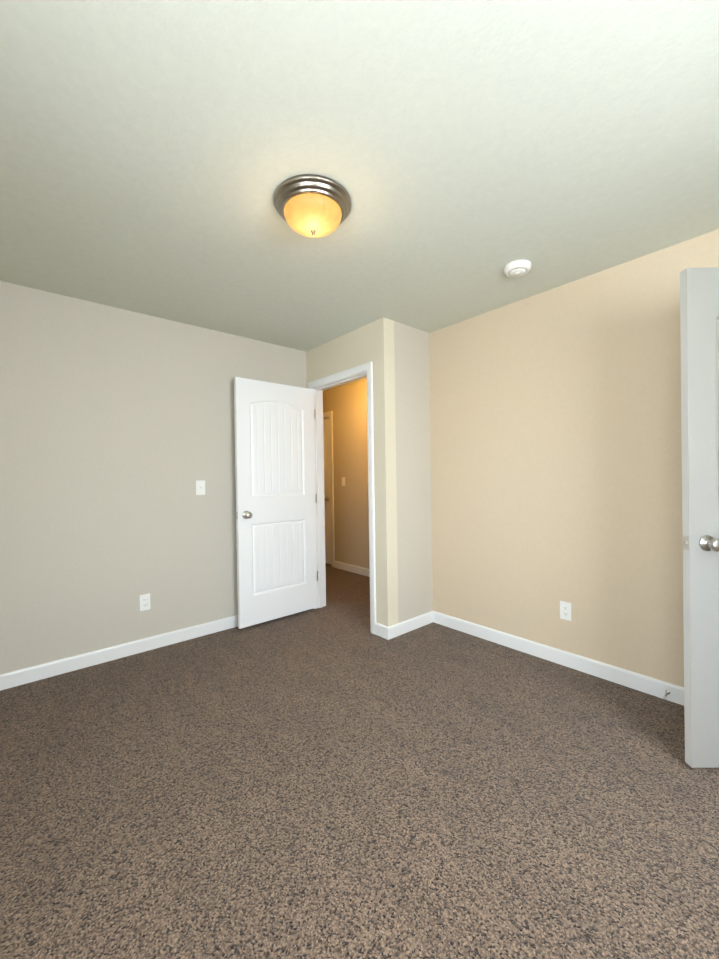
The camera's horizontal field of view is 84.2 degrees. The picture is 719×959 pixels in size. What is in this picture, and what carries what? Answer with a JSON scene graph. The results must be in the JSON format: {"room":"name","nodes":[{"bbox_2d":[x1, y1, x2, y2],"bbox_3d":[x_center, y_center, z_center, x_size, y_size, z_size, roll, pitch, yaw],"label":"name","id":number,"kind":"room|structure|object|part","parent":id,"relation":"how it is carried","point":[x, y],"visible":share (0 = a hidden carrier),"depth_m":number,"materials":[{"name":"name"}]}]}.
{"room":"empty bedroom","nodes":[
{"label":"empty bedroom","id":0,"kind":"room"},
{"bbox_2d":[0,281,306,673],"bbox_3d":[-1.548,0.019,2.970,2.930,2.440,0.115,-1,0,-41],"label":"wall","id":1,"kind":"structure","parent":0,"point":[117,433],"depth_m":2.75,"materials":[{"name":"beige paint"}]},
{"bbox_2d":[0,615,237,690],"bbox_3d":[-1.472,1.193,2.933,2.670,0.092,0.027,-1,0,-41],"label":"baseboard","id":2,"kind":"structure","parent":1,"relation":"attached to","point":[11,679],"depth_m":2.73,"materials":[{"name":"white wood"}]},
{"bbox_2d":[139,594,149,610],"bbox_3d":[-1.551,0.889,2.879,0.070,0.115,0.010,-1,0,-41],"label":"electrical outlet","id":3,"kind":"object","parent":1,"relation":"attached to","point":[144,599],"visible":1,"depth_m":2.88,"materials":[{"name":"white plastic"}]},
{"bbox_2d":[196,480,204,494],"bbox_3d":[-1.250,0.065,3.140,0.070,0.115,0.018,-1,0,-41],"label":"light switch","id":4,"kind":"object","parent":1,"relation":"attached to","point":[200,487],"visible":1,"depth_m":3.14,"materials":[{"name":"white plastic"}]},
{"bbox_2d":[323,379,369,568],"bbox_3d":[0.852,-0.024,4.153,0.115,2.440,7.250,-1,0,-41],"label":"wall","id":5,"kind":"structure","parent":0,"point":[346,405],"depth_m":5.17,"materials":[{"name":"beige paint"}]},
{"bbox_2d":[323,418,330,563],"bbox_3d":[-0.635,0.168,5.813,0.168,2.030,0.778,-1,0,-41],"label":"hall door","id":6,"kind":"structure","parent":5,"relation":"in","point":[327,492],"depth_m":5.58,"materials":[{"name":"white wood"}]},
{"bbox_2d":[323,411,334,566],"bbox_3d":[-0.615,0.135,5.831,0.131,2.145,0.910,-1,0,-41],"label":"door frame","id":7,"kind":"structure","parent":5,"relation":"attached to","point":[327,415],"depth_m":5.46,"materials":[{"name":"white wood"}]},
{"bbox_2d":[334,561,369,576],"bbox_3d":[0.339,1.155,4.673,0.013,0.092,2.097,-1,0,-41],"label":"baseboard","id":8,"kind":"structure","parent":5,"relation":"attached to","point":[347,567],"depth_m":5.16,"materials":[{"name":"white wood"}]},
{"bbox_2d":[306,317,397,626],"bbox_3d":[-0.102,-0.006,3.453,0.115,2.440,1.053,-1,0,-41],"label":"wall","id":9,"kind":"structure","parent":0,"point":[373,342],"depth_m":3.07,"materials":[{"name":"beige paint"}]},
{"bbox_2d":[234,377,316,628],"bbox_3d":[-0.707,0.183,3.469,0.778,2.030,0.168,-1,0,-41],"label":"hall door","id":10,"kind":"structure","parent":9,"relation":"in","point":[275,500],"depth_m":3.43,"materials":[{"name":"white wood"}]},
{"bbox_3d":[-0.904,0.288,3.226,0.065,0.065,0.066,-1,0,-42],"label":"knob","id":11,"kind":"part","parent":10,"relation":"part of","materials":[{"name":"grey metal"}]},
{"bbox_2d":[307,361,375,633],"bbox_3d":[-0.133,0.147,3.492,0.147,2.135,0.896,-1,0,-41],"label":"door frame","id":12,"kind":"structure","parent":9,"relation":"attached to","point":[319,386],"depth_m":3.56,"materials":[{"name":"white wood"}]},
{"bbox_2d":[0,563,718,958],"bbox_3d":[-0.636,1.251,2.850,4.110,0.050,7.480,-1,0,-41],"label":"floor","id":13,"kind":"structure","parent":0,"point":[334,777],"depth_m":1.49,"materials":[{"name":"carpet"}]},
{"bbox_2d":[0,0,718,391],"bbox_3d":[-0.674,-1.263,2.835,4.110,0.100,7.480,-1,0,-41],"label":"ceiling","id":14,"kind":"structure","parent":0,"point":[154,154],"depth_m":1.47,"materials":[{"name":"paint"}]},
{"bbox_2d":[274,174,350,237],"bbox_3d":[-0.204,-1.141,1.749,0.337,0.146,0.337,-1,0,-41],"label":"flush-mount light","id":15,"kind":"object","parent":14,"relation":"attached to","point":[312,206],"visible":1,"depth_m":1.66,"materials":[{"name":"silver metal"}]},
{"bbox_3d":[-0.203,-1.131,1.749,0.252,0.074,0.252,-1,0,-41],"label":"lamp shade","id":16,"kind":"part","parent":15,"relation":"part of","materials":[{"name":"white"}]},
{"bbox_2d":[504,260,530,276],"bbox_3d":[0.915,-1.213,2.308,0.150,0.043,0.150,-1,0,-41],"label":"smoke detector","id":17,"kind":"object","parent":14,"relation":"attached to","point":[517,268],"visible":1,"depth_m":2.27,"materials":[{"name":"white plastic"}]},
{"bbox_2d":[394,321,432,622],"bbox_3d":[0.650,-0.017,3.486,1.065,2.440,0.115,-1,0,-41],"label":"wall","id":18,"kind":"structure","parent":0,"point":[413,465],"depth_m":3.22,"materials":[{"name":"beige paint"}]},
{"bbox_2d":[384,611,431,639],"bbox_3d":[0.409,1.162,3.184,0.523,0.092,0.013,-1,0,-41],"label":"baseboard","id":19,"kind":"structure","parent":18,"relation":"attached to","point":[390,632],"depth_m":3.15,"materials":[{"name":"white wood"}]},
{"bbox_2d":[429,229,718,686],"bbox_3d":[1.696,-0.026,2.201,0.115,2.440,3.197,-1,0,-41],"label":"wall","id":20,"kind":"structure","parent":0,"point":[556,445],"depth_m":2.51,"materials":[{"name":"beige paint"}]},
{"bbox_2d":[432,611,683,705],"bbox_3d":[1.346,1.152,2.534,0.013,0.092,2.222,-1,0,-41],"label":"baseboard","id":21,"kind":"structure","parent":20,"relation":"attached to","point":[626,678],"depth_m":2.53,"materials":[{"name":"white wood"}]},
{"bbox_2d":[663,690,669,698],"bbox_3d":[1.637,1.151,2.127,0.082,0.022,0.022,-1,0,-41],"label":"doorstop","id":22,"kind":"object","parent":21,"relation":"attached to","point":[667,692],"visible":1,"depth_m":2.14,"materials":[{"name":"grey metal"}]},
{"bbox_2d":[560,601,571,620],"bbox_3d":[1.323,0.844,2.556,0.010,0.115,0.070,-1,0,-41],"label":"electrical outlet","id":23,"kind":"object","parent":20,"relation":"attached to","point":[565,610],"visible":1,"depth_m":2.55,"materials":[{"name":"white plastic"}]},
{"bbox_2d":[680,267,718,767],"bbox_3d":[1.720,0.154,1.627,0.778,2.030,0.168,-1,0,1],"label":"closet door","id":24,"kind":"structure","parent":20,"relation":"in","point":[699,309],"depth_m":1.62,"materials":[{"name":"grey wood"}]},
{"bbox_3d":[1.410,0.259,1.582,0.065,0.065,0.066,-1,0,1],"label":"knob","id":25,"kind":"part","parent":24,"relation":"part of","materials":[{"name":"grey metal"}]}
]}

